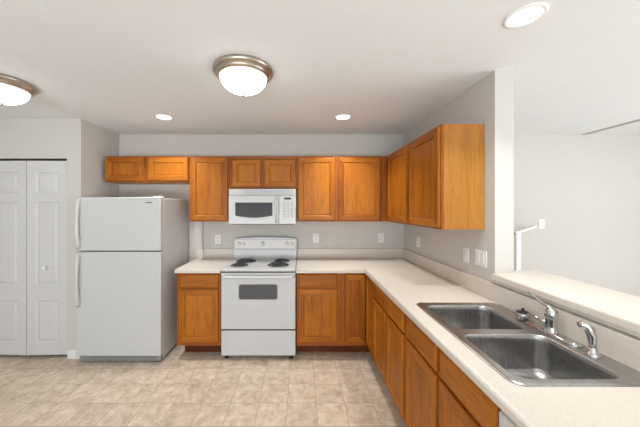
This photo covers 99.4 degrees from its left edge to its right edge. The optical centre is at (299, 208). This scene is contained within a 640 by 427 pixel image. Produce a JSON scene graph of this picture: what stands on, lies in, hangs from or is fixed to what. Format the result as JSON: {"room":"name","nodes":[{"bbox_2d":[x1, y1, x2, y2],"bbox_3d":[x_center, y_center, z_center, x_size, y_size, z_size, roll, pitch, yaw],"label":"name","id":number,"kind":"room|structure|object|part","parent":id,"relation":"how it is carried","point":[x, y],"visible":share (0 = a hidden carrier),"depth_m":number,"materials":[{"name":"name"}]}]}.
{"room":"kitchen","nodes":[
{"label":"kitchen","id":0,"kind":"room"},
{"bbox_2d":[0,119,69,357],"bbox_3d":[-3.473,0.304,2.819,2.255,2.440,0.110,0,0,0],"label":"wall","id":1,"kind":"structure","parent":0,"point":[19,138],"depth_m":2.76,"materials":[{"name":"paint"}]},
{"bbox_2d":[0,159,66,354],"bbox_3d":[-2.787,0.507,2.794,0.818,2.035,0.140,0,0,0],"label":"door","id":2,"kind":"structure","parent":1,"relation":"in","point":[33,192],"depth_m":2.77,"materials":[{"name":"white paint"},{"name":"brushed nickel"}]},
{"bbox_2d":[70,119,118,348],"bbox_3d":[-2.290,0.304,3.059,0.110,2.440,0.590,0,0,0],"label":"wall","id":3,"kind":"structure","parent":0,"point":[90,143],"depth_m":2.82,"materials":[{"name":"paint"}]},
{"bbox_2d":[68,349,78,358],"bbox_3d":[-2.291,1.480,3.047,0.135,0.090,0.594,0,0,0],"label":"baseboard","id":4,"kind":"structure","parent":3,"relation":"attached to","point":[71,352],"depth_m":2.75,"materials":[{"name":"white paint"}]},
{"bbox_2d":[0,332,405,426],"bbox_3d":[0.300,1.585,-0.146,10.100,0.120,7.300,0,0,0],"label":"floor","id":5,"kind":"structure","parent":0,"point":[181,389],"depth_m":2.25,"materials":[{"name":"tile"}]},
{"bbox_2d":[74,196,187,360],"bbox_3d":[-1.782,0.701,2.961,0.835,1.648,0.696,0,0,0],"label":"refrigerator","id":6,"kind":"object","parent":5,"relation":"on","point":[130,249],"visible":0.98,"depth_m":2.66,"materials":[{"name":"white metal"}]},
{"bbox_3d":[-2.174,0.697,2.648,0.046,0.541,0.072,0,0,0],"label":"handle","id":7,"kind":"part","parent":6,"relation":"part of","materials":[{"name":"white plastic"}]},
{"bbox_3d":[-2.174,0.144,2.648,0.046,0.507,0.071,0,0,0],"label":"handle","id":8,"kind":"part","parent":6,"relation":"part of","materials":[{"name":"white plastic"}]},
{"bbox_3d":[-1.782,0.938,2.687,0.835,1.022,0.060,0,0,0],"label":"fresh food door","id":9,"kind":"part","parent":6,"relation":"part of","materials":[{"name":"white metal"}]},
{"bbox_3d":[-1.782,0.151,2.687,0.835,0.526,0.060,0,0,0],"label":"freezer door","id":10,"kind":"part","parent":6,"relation":"part of","materials":[{"name":"white metal"}]},
{"bbox_2d":[177,272,221,351],"bbox_3d":[-1.021,1.087,3.035,0.444,0.875,0.625,0,0,0],"label":"base cabinet","id":11,"kind":"object","parent":5,"relation":"on","point":[199,329],"visible":0.77,"depth_m":2.73,"materials":[{"name":"brown wood"}]},
{"bbox_3d":[-1.021,1.081,2.732,0.278,0.413,0.003,0,0,0],"label":"door panel","id":12,"kind":"part","parent":11,"relation":"part of","materials":[{"name":"brown wood"}]},
{"bbox_3d":[-1.021,0.732,2.732,0.396,0.134,0.019,0,0,0],"label":"drawer","id":13,"kind":"part","parent":11,"relation":"part of","materials":[{"name":"brown wood"}]},
{"bbox_3d":[-1.021,1.081,2.732,0.396,0.531,0.019,0,0,0],"label":"door","id":14,"kind":"part","parent":11,"relation":"part of","materials":[{"name":"brown wood"}]},
{"bbox_2d":[175,248,233,272],"bbox_3d":[-1.026,0.572,3.034,0.459,0.154,0.639,0,0,0],"label":"countertop","id":15,"kind":"structure","parent":11,"relation":"on","point":[209,260],"depth_m":3.12,"materials":[{"name":"beige laminate"}]},
{"bbox_2d":[221,237,296,358],"bbox_3d":[-0.417,0.936,2.994,0.749,1.176,0.696,0,0,0],"label":"electric range","id":16,"kind":"object","parent":5,"relation":"on","point":[258,286],"visible":1,"depth_m":2.71,"materials":[{"name":"white metal"}]},
{"bbox_3d":[-0.637,0.594,2.874,0.154,0.013,0.145,0,0,0],"label":"burner","id":17,"kind":"part","parent":16,"relation":"part of","materials":[{"name":"black metal"}]},
{"bbox_3d":[-0.612,0.594,3.104,0.198,0.013,0.188,0,0,0],"label":"burner","id":18,"kind":"part","parent":16,"relation":"part of","materials":[{"name":"black metal"}]},
{"bbox_3d":[-0.417,1.349,2.730,0.743,0.250,0.034,0,0,0],"label":"storage drawer","id":19,"kind":"part","parent":16,"relation":"part of","materials":[{"name":"white metal"}]},
{"bbox_3d":[-0.417,0.927,2.729,0.743,0.565,0.036,0,0,0],"label":"oven door","id":20,"kind":"part","parent":16,"relation":"part of","materials":[{"name":"white metal"}]},
{"bbox_3d":[-0.417,0.678,2.683,0.734,0.030,0.075,0,0,0],"label":"handle","id":21,"kind":"part","parent":16,"relation":"part of","materials":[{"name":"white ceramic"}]},
{"bbox_2d":[221,258,296,271],"bbox_3d":[-0.417,0.617,3.025,0.749,0.029,0.635,0,0,0],"label":"cooktop","id":22,"kind":"object","parent":16,"relation":"in","point":[237,264],"depth_m":2.85,"materials":[{"name":"white metal"}]},
{"bbox_3d":[-0.227,0.594,2.894,0.198,0.013,0.188,0,0,0],"label":"burner","id":23,"kind":"part","parent":16,"relation":"part of","materials":[{"name":"black metal"}]},
{"bbox_2d":[297,273,340,351],"bbox_3d":[0.193,1.087,3.035,0.453,0.875,0.625,0,0,0],"label":"base cabinet","id":24,"kind":"object","parent":5,"relation":"on","point":[318,294],"visible":0.81,"depth_m":2.73,"materials":[{"name":"brown wood"}]},
{"bbox_3d":[0.179,0.732,2.732,0.390,0.134,0.019,0,0,0],"label":"drawer","id":25,"kind":"part","parent":24,"relation":"part of","materials":[{"name":"brown wood"}]},
{"bbox_3d":[0.179,1.081,2.732,0.390,0.531,0.019,0,0,0],"label":"door","id":26,"kind":"part","parent":24,"relation":"part of","materials":[{"name":"brown wood"}]},
{"bbox_3d":[0.179,1.081,2.732,0.272,0.413,0.003,0,0,0],"label":"door panel","id":27,"kind":"part","parent":24,"relation":"part of","materials":[{"name":"brown wood"}]},
{"bbox_2d":[339,273,373,358],"bbox_3d":[0.852,1.087,2.908,0.863,0.875,0.881,0,0,0],"label":"base cabinet","id":28,"kind":"object","parent":5,"relation":"on","point":[357,297],"visible":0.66,"depth_m":2.72,"materials":[{"name":"brown wood"}]},
{"bbox_3d":[0.554,1.010,2.732,0.201,0.686,0.019,0,0,0],"label":"door","id":29,"kind":"part","parent":28,"relation":"part of","materials":[{"name":"brown wood"}]},
{"bbox_3d":[0.554,1.010,2.732,0.083,0.568,0.003,0,0,0],"label":"door panel","id":30,"kind":"part","parent":28,"relation":"part of","materials":[{"name":"brown wood"}]},
{"bbox_3d":[0.667,1.010,2.596,0.003,0.568,0.126,0,0,0],"label":"door panel","id":31,"kind":"part","parent":28,"relation":"part of","materials":[{"name":"brown wood"}]},
{"bbox_3d":[0.667,1.010,2.596,0.019,0.686,0.244,0,0,0],"label":"door","id":32,"kind":"part","parent":28,"relation":"part of","materials":[{"name":"brown wood"}]},
{"bbox_2d":[296,249,639,426],"bbox_3d":[0.624,0.572,1.813,1.324,0.154,3.079,0,0,0],"label":"countertop","id":33,"kind":"structure","parent":28,"relation":"on","point":[408,278],"depth_m":1.24,"materials":[{"name":"beige laminate"}]},
{"bbox_2d":[416,303,639,386],"bbox_3d":[0.999,0.698,1.339,0.527,0.186,0.824,0,0,0],"label":"sink","id":34,"kind":"object","parent":33,"relation":"in","point":[521,353],"visible":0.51,"depth_m":1.29,"materials":[{"name":"silver metal"}]},
{"bbox_3d":[0.969,0.696,1.525,0.393,0.183,0.338,0,0,0],"label":"bowl","id":35,"kind":"part","parent":34,"relation":"part of","materials":[{"name":"silver metal"}]},
{"bbox_2d":[512,308,532,320],"bbox_3d":[1.212,0.572,1.474,0.090,0.062,0.090,0,0,0],"label":"strainer","id":36,"kind":"object","parent":34,"relation":"on","point":[519,313],"visible":0.85,"depth_m":1.46,"materials":[{"name":"silver metal"}]},
{"bbox_3d":[1.212,0.554,1.474,0.058,0.028,0.058,0,0,0],"label":"stopper knob","id":37,"kind":"part","parent":36,"relation":"part of","materials":[{"name":"black rubber"}]},
{"bbox_3d":[0.968,0.696,1.132,0.395,0.183,0.348,0,0,0],"label":"bowl","id":38,"kind":"part","parent":34,"relation":"part of","materials":[{"name":"silver metal"}]},
{"bbox_2d":[524,291,583,347],"bbox_3d":[1.214,0.519,1.312,0.060,0.171,0.281,0,0,0],"label":"kitchen faucet","id":39,"kind":"object","parent":34,"relation":"on","point":[549,327],"visible":1,"depth_m":1.30,"materials":[{"name":"silver metal"}]},
{"bbox_3d":[1.211,0.566,1.384,0.028,0.038,0.137,0,0,-3],"label":"spout","id":40,"kind":"part","parent":39,"relation":"part of","materials":[{"name":"silver metal"}]},
{"bbox_3d":[1.210,0.466,1.363,0.026,0.066,0.131,0,0,-4],"label":"lever","id":41,"kind":"part","parent":39,"relation":"part of","materials":[{"name":"silver metal"}]},
{"bbox_3d":[1.214,0.598,1.309,0.056,0.013,0.275,0,0,0],"label":"deck plate","id":42,"kind":"part","parent":39,"relation":"part of","materials":[{"name":"silver metal"}]},
{"bbox_2d":[576,321,601,357],"bbox_3d":[1.199,0.537,1.120,0.071,0.134,0.054,0,0,0],"label":"sprayer","id":43,"kind":"object","parent":34,"relation":"on","point":[591,334],"visible":1,"depth_m":1.11,"materials":[{"name":"silver metal"}]},
{"bbox_2d":[373,283,406,426],"bbox_3d":[0.971,1.087,2.095,0.625,0.875,0.745,0,0,0],"label":"base cabinet","id":44,"kind":"object","parent":5,"relation":"on","point":[389,321],"visible":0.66,"depth_m":1.97,"materials":[{"name":"brown wood"}]},
{"bbox_3d":[0.667,1.081,2.275,0.003,0.413,0.227,0,0,0],"label":"door panel","id":45,"kind":"part","parent":44,"relation":"part of","materials":[{"name":"brown wood"}]},
{"bbox_3d":[0.667,0.732,2.275,0.019,0.134,0.345,0,0,0],"label":"drawer","id":46,"kind":"part","parent":44,"relation":"part of","materials":[{"name":"brown wood"}]},
{"bbox_3d":[0.667,1.081,2.275,0.019,0.531,0.345,0,0,0],"label":"door","id":47,"kind":"part","parent":44,"relation":"part of","materials":[{"name":"brown wood"}]},
{"bbox_3d":[0.667,1.081,1.910,0.003,0.413,0.212,0,0,0],"label":"door panel","id":48,"kind":"part","parent":44,"relation":"part of","materials":[{"name":"brown wood"}]},
{"bbox_3d":[0.667,1.081,1.910,0.019,0.531,0.330,0,0,0],"label":"door","id":49,"kind":"part","parent":44,"relation":"part of","materials":[{"name":"brown wood"}]},
{"bbox_3d":[0.667,0.732,1.910,0.019,0.134,0.330,0,0,0],"label":"drawer","id":50,"kind":"part","parent":44,"relation":"part of","materials":[{"name":"brown wood"}]},
{"bbox_2d":[406,315,500,426],"bbox_3d":[0.971,1.087,1.307,0.625,0.875,0.826,0,0,0],"label":"base cabinet","id":51,"kind":"object","parent":5,"relation":"on","point":[439,393],"visible":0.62,"depth_m":1.32,"materials":[{"name":"brown wood"}]},
{"bbox_3d":[0.667,1.081,1.508,0.003,0.413,0.254,0,0,0],"label":"door panel","id":52,"kind":"part","parent":51,"relation":"part of","materials":[{"name":"brown wood"}]},
{"bbox_3d":[0.667,0.732,1.508,0.019,0.134,0.372,0,0,0],"label":"drawer","id":53,"kind":"part","parent":51,"relation":"part of","materials":[{"name":"brown wood"}]},
{"bbox_3d":[0.667,1.081,1.508,0.019,0.531,0.372,0,0,0],"label":"door","id":54,"kind":"part","parent":51,"relation":"part of","materials":[{"name":"brown wood"}]},
{"bbox_3d":[0.686,1.018,1.307,0.019,0.738,0.826,0,0,0],"label":"frame","id":55,"kind":"part","parent":51,"relation":"part of","materials":[{"name":"brown wood"}]},
{"bbox_3d":[0.667,1.081,1.103,0.003,0.413,0.260,0,0,0],"label":"door panel","id":56,"kind":"part","parent":51,"relation":"part of","materials":[{"name":"brown wood"}]},
{"bbox_3d":[0.667,1.081,1.103,0.019,0.531,0.378,0,0,0],"label":"door","id":57,"kind":"part","parent":51,"relation":"part of","materials":[{"name":"brown wood"}]},
{"bbox_3d":[0.667,0.732,1.103,0.019,0.134,0.378,0,0,0],"label":"drawer","id":58,"kind":"part","parent":51,"relation":"part of","materials":[{"name":"brown wood"}]},
{"bbox_2d":[499,410,517,426],"bbox_3d":[0.952,1.091,0.593,0.610,0.868,0.590,0,0,0],"label":"dishwasher","id":59,"kind":"object","parent":5,"relation":"on","point":[504,420],"visible":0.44,"depth_m":0.86,"materials":[{"name":"grey plastic"}]},
{"bbox_2d":[514,225,536,269],"bbox_3d":[2.696,0.864,3.285,0.257,1.322,0.120,0,0,-4],"label":"stair railing","id":60,"kind":"object","parent":5,"relation":"on","point":[517,234],"visible":0.48,"depth_m":3.22,"materials":[{"name":"white paint"}]},
{"bbox_3d":[2.600,0.907,3.254,0.056,1.235,0.070,0,0,0],"label":"newel post","id":61,"kind":"part","parent":60,"relation":"part of","materials":[{"name":"white paint"}]},
{"bbox_3d":[2.699,0.257,3.259,0.253,0.109,0.050,0,0,0],"label":"handrail","id":62,"kind":"part","parent":60,"relation":"part of","materials":[{"name":"white paint"}]},
{"bbox_2d":[0,0,639,134],"bbox_3d":[0.300,-0.976,-0.146,10.100,0.120,7.300,0,0,0],"label":"ceiling","id":63,"kind":"structure","parent":0,"point":[114,66],"depth_m":1.68,"materials":[{"name":"paint"}]},
{"bbox_2d":[0,73,38,105],"bbox_3d":[-2.165,-0.828,1.961,0.394,0.174,0.394,0,0,0],"label":"ceiling light","id":64,"kind":"object","parent":63,"relation":"attached to","point":[13,91],"visible":1,"depth_m":1.94,"materials":[{"name":"white glass"}]},
{"bbox_2d":[154,114,172,119],"bbox_3d":[-1.360,-0.912,2.711,0.172,0.007,0.172,0,0,0],"label":"recessed light","id":65,"kind":"object","parent":63,"relation":"in","point":[159,116],"visible":1,"depth_m":2.71,"materials":[{"name":"white glass"}]},
{"bbox_2d":[212,54,272,96],"bbox_3d":[-0.374,-0.828,1.794,0.394,0.174,0.394,0,0,0],"label":"ceiling light","id":66,"kind":"object","parent":63,"relation":"attached to","point":[243,75],"visible":1,"depth_m":1.68,"materials":[{"name":"white glass"}]},
{"bbox_2d":[334,114,351,119],"bbox_3d":[0.430,-0.912,2.711,0.172,0.007,0.172,0,0,0],"label":"recessed light","id":67,"kind":"object","parent":63,"relation":"in","point":[340,116],"visible":1,"depth_m":2.71,"materials":[{"name":"white glass"}]},
{"bbox_2d":[502,2,549,28],"bbox_3d":[1.070,-0.912,1.289,0.172,0.007,0.172,0,0,0],"label":"recessed light","id":68,"kind":"object","parent":63,"relation":"in","point":[528,14],"visible":1,"depth_m":1.28,"materials":[{"name":"white glass"}]},
{"bbox_2d":[581,119,639,134],"bbox_3d":[3.510,-0.912,3.062,0.064,0.006,0.580,0,0,0],"label":"ceiling vent","id":69,"kind":"object","parent":63,"relation":"in","point":[638,119],"visible":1,"depth_m":3.04,"materials":[{"name":"grey plastic"}]},
{"bbox_2d":[119,135,639,331],"bbox_3d":[0.300,0.304,3.429,10.100,2.440,0.150,0,0,0],"label":"wall","id":70,"kind":"structure","parent":0,"point":[585,189],"depth_m":3.35,"materials":[{"name":"paint"}]},
{"bbox_2d":[105,156,189,183],"bbox_3d":[-1.718,-0.443,3.191,0.945,0.290,0.322,0,0,0],"label":"upper cabinet","id":71,"kind":"object","parent":70,"relation":"attached to","point":[118,169],"visible":0.99,"depth_m":3.04,"materials":[{"name":"brown wood"}]},
{"bbox_3d":[-1.959,-0.442,3.039,0.320,0.138,0.003,0,0,0],"label":"door panel","id":72,"kind":"part","parent":71,"relation":"part of","materials":[{"name":"brown wood"}]},
{"bbox_3d":[-1.959,-0.442,3.039,0.438,0.256,0.019,0,0,0],"label":"door","id":73,"kind":"part","parent":71,"relation":"part of","materials":[{"name":"brown wood"}]},
{"bbox_3d":[-1.479,-0.442,3.039,0.448,0.256,0.019,0,0,0],"label":"door","id":74,"kind":"part","parent":71,"relation":"part of","materials":[{"name":"brown wood"}]},
{"bbox_3d":[-1.479,-0.442,3.039,0.330,0.138,0.003,0,0,0],"label":"door panel","id":75,"kind":"part","parent":71,"relation":"part of","materials":[{"name":"brown wood"}]},
{"bbox_2d":[194,222,202,257],"bbox_3d":[-1.249,0.380,3.339,0.102,0.462,0.030,0,0,0],"label":"trim","id":76,"kind":"structure","parent":70,"relation":"attached to","point":[198,226],"depth_m":3.32,"materials":[{"name":"paint"}]},
{"bbox_2d":[190,156,228,221],"bbox_3d":[-1.020,-0.221,3.191,0.445,0.734,0.322,0,0,0],"label":"upper cabinet","id":77,"kind":"object","parent":70,"relation":"attached to","point":[209,175],"visible":0.96,"depth_m":3.04,"materials":[{"name":"brown wood"}]},
{"bbox_3d":[-1.016,-0.218,3.039,0.288,0.584,0.003,0,0,0],"label":"door panel","id":78,"kind":"part","parent":77,"relation":"part of","materials":[{"name":"brown wood"}]},
{"bbox_2d":[197,248,233,258],"bbox_3d":[-1.026,0.552,3.329,0.459,0.116,0.049,0,0,0],"label":"backsplash","id":79,"kind":"structure","parent":70,"relation":"attached to","point":[203,253],"depth_m":3.33,"materials":[{"name":"beige laminate"}]},
{"bbox_2d":[215,234,220,243],"bbox_3d":[-1.015,0.378,3.349,0.072,0.116,0.009,0,0,0],"label":"wall outlet","id":80,"kind":"object","parent":70,"relation":"attached to","point":[217,236],"visible":1,"depth_m":3.35,"materials":[{"name":"white paint"}]},
{"bbox_2d":[229,156,296,189],"bbox_3d":[-0.415,-0.406,3.191,0.762,0.364,0.322,0,0,0],"label":"upper cabinet","id":81,"kind":"object","parent":70,"relation":"attached to","point":[245,172],"visible":0.98,"depth_m":3.04,"materials":[{"name":"brown wood"}]},
{"bbox_3d":[-0.600,-0.395,3.039,0.319,0.306,0.019,0,0,0],"label":"door","id":82,"kind":"part","parent":81,"relation":"part of","materials":[{"name":"brown wood"}]},
{"bbox_3d":[-0.600,-0.395,3.039,0.201,0.188,0.003,0,0,0],"label":"door panel","id":83,"kind":"part","parent":81,"relation":"part of","materials":[{"name":"brown wood"}]},
{"bbox_2d":[229,189,296,224],"bbox_3d":[-0.410,-0.018,3.125,0.735,0.395,0.450,0,0,0],"label":"microwave","id":84,"kind":"object","parent":81,"relation":"attached to","point":[246,206],"visible":1,"depth_m":2.94,"materials":[{"name":"white plastic"}]},
{"bbox_3d":[-0.504,0.014,2.954,0.542,0.311,0.027,0,0,0],"label":"door","id":85,"kind":"part","parent":84,"relation":"part of","materials":[{"name":"white plastic"}]},
{"bbox_3d":[-0.260,0.012,2.924,0.024,0.290,0.049,0,0,16],"label":"handle","id":86,"kind":"part","parent":84,"relation":"part of","materials":[{"name":"white plastic"}]},
{"bbox_3d":[-0.138,0.014,2.955,0.183,0.311,0.025,0,0,0],"label":"control panel","id":87,"kind":"part","parent":84,"relation":"part of","materials":[{"name":"white plastic"}]},
{"bbox_3d":[-0.223,-0.395,3.039,0.229,0.188,0.003,0,0,0],"label":"door panel","id":88,"kind":"part","parent":81,"relation":"part of","materials":[{"name":"brown wood"}]},
{"bbox_3d":[-0.223,-0.395,3.039,0.347,0.306,0.019,0,0,0],"label":"door","id":89,"kind":"part","parent":81,"relation":"part of","materials":[{"name":"brown wood"}]},
{"bbox_2d":[313,233,318,242],"bbox_3d":[0.198,0.366,3.349,0.072,0.116,0.009,0,0,0],"label":"wall outlet","id":90,"kind":"object","parent":70,"relation":"attached to","point":[315,235],"visible":1,"depth_m":3.35,"materials":[{"name":"white paint"}]},
{"bbox_2d":[297,156,386,221],"bbox_3d":[0.475,-0.221,3.191,1.014,0.734,0.322,0,0,0],"label":"upper cabinet","id":91,"kind":"object","parent":70,"relation":"attached to","point":[329,188],"visible":0.99,"depth_m":3.04,"materials":[{"name":"brown wood"}]},
{"bbox_3d":[0.187,-0.218,3.039,0.410,0.702,0.019,0,0,0],"label":"door","id":92,"kind":"part","parent":91,"relation":"part of","materials":[{"name":"brown wood"}]},
{"bbox_3d":[0.187,-0.218,3.039,0.292,0.584,0.003,0,0,0],"label":"door panel","id":93,"kind":"part","parent":91,"relation":"part of","materials":[{"name":"brown wood"}]},
{"bbox_3d":[0.664,-0.218,3.039,0.470,0.702,0.019,0,0,0],"label":"door","id":94,"kind":"part","parent":91,"relation":"part of","materials":[{"name":"brown wood"}]},
{"bbox_3d":[0.664,-0.218,3.039,0.352,0.584,0.003,0,0,0],"label":"door panel","id":95,"kind":"part","parent":91,"relation":"part of","materials":[{"name":"brown wood"}]},
{"bbox_2d":[297,249,402,257],"bbox_3d":[0.624,0.552,3.344,1.324,0.116,0.019,0,0,0],"label":"backsplash","id":96,"kind":"structure","parent":70,"relation":"attached to","point":[301,253],"depth_m":3.33,"materials":[{"name":"beige laminate"}]},
{"bbox_2d":[378,233,383,242],"bbox_3d":[1.000,0.362,3.349,0.072,0.116,0.009,0,0,0],"label":"wall outlet","id":97,"kind":"object","parent":70,"relation":"attached to","point":[380,235],"visible":1,"depth_m":3.35,"materials":[{"name":"white paint"}]},
{"bbox_2d":[538,219,543,228],"bbox_3d":[2.985,0.192,3.349,0.072,0.116,0.010,0,0,0],"label":"light switch","id":98,"kind":"object","parent":70,"relation":"attached to","point":[540,221],"visible":1,"depth_m":3.35,"materials":[{"name":"white paint"}]},
{"bbox_2d":[404,70,639,338],"bbox_3d":[1.349,0.304,1.729,0.125,2.440,3.250,0,0,0],"label":"wall","id":99,"kind":"structure","parent":0,"point":[489,102],"depth_m":1.85,"materials":[{"name":"paint"}]},
{"bbox_2d":[387,143,409,224],"bbox_3d":[1.124,-0.221,2.735,0.322,0.734,0.618,0,0,0],"label":"upper cabinet","id":100,"kind":"object","parent":99,"relation":"attached to","point":[398,161],"visible":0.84,"depth_m":2.67,"materials":[{"name":"brown wood"}]},
{"bbox_3d":[0.972,-0.218,2.729,0.003,0.584,0.432,0,0,0],"label":"door panel","id":101,"kind":"part","parent":100,"relation":"part of","materials":[{"name":"brown wood"}]},
{"bbox_2d":[417,236,419,247],"bbox_3d":[1.282,0.363,2.944,0.009,0.116,0.072,0,0,0],"label":"wall outlet","id":102,"kind":"object","parent":99,"relation":"attached to","point":[418,238],"visible":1,"depth_m":2.93,"materials":[{"name":"white paint"}]},
{"bbox_2d":[409,124,484,229],"bbox_3d":[1.124,-0.221,2.155,0.322,0.734,0.537,0,0,0],"label":"upper cabinet","id":103,"kind":"object","parent":99,"relation":"attached to","point":[447,162],"visible":1,"depth_m":1.89,"materials":[{"name":"brown wood"}]},
{"bbox_3d":[0.972,-0.218,2.150,0.003,0.584,0.394,0,0,0],"label":"door panel","id":104,"kind":"part","parent":103,"relation":"part of","materials":[{"name":"brown wood"}]},
{"bbox_3d":[0.973,-0.218,2.150,0.019,0.702,0.512,0,0,0],"label":"door","id":105,"kind":"part","parent":103,"relation":"part of","materials":[{"name":"brown wood"}]},
{"bbox_3d":[0.992,-0.221,2.155,0.019,0.734,0.537,0,0,0],"label":"frame","id":106,"kind":"part","parent":103,"relation":"part of","materials":[{"name":"brown wood"}]},
{"bbox_2d":[463,247,468,262],"bbox_3d":[1.282,0.359,2.095,0.010,0.116,0.072,0,0,0],"label":"light switch","id":107,"kind":"object","parent":99,"relation":"attached to","point":[465,250],"visible":1,"depth_m":2.09,"materials":[{"name":"white paint"}]},
{"bbox_2d":[475,249,486,267],"bbox_3d":[1.282,0.352,1.922,0.010,0.116,0.118,0,0,0],"label":"double light switch","id":108,"kind":"object","parent":99,"relation":"attached to","point":[480,255],"visible":1,"depth_m":1.91,"materials":[{"name":"white paint"}]},
{"bbox_2d":[403,249,639,371],"bbox_3d":[1.276,0.552,1.804,0.019,0.116,3.060,0,0,0],"label":"backsplash","id":109,"kind":"structure","parent":99,"relation":"attached to","point":[623,348],"depth_m":1.43,"materials":[{"name":"beige laminate"}]},
{"bbox_2d":[491,270,639,337],"bbox_3d":[1.456,0.456,0.992,0.388,0.058,1.775,0,0,0],"label":"bar ledge","id":110,"kind":"object","parent":99,"relation":"on","point":[618,310],"visible":0.92,"depth_m":1.32,"materials":[{"name":"beige laminate"}]}
]}

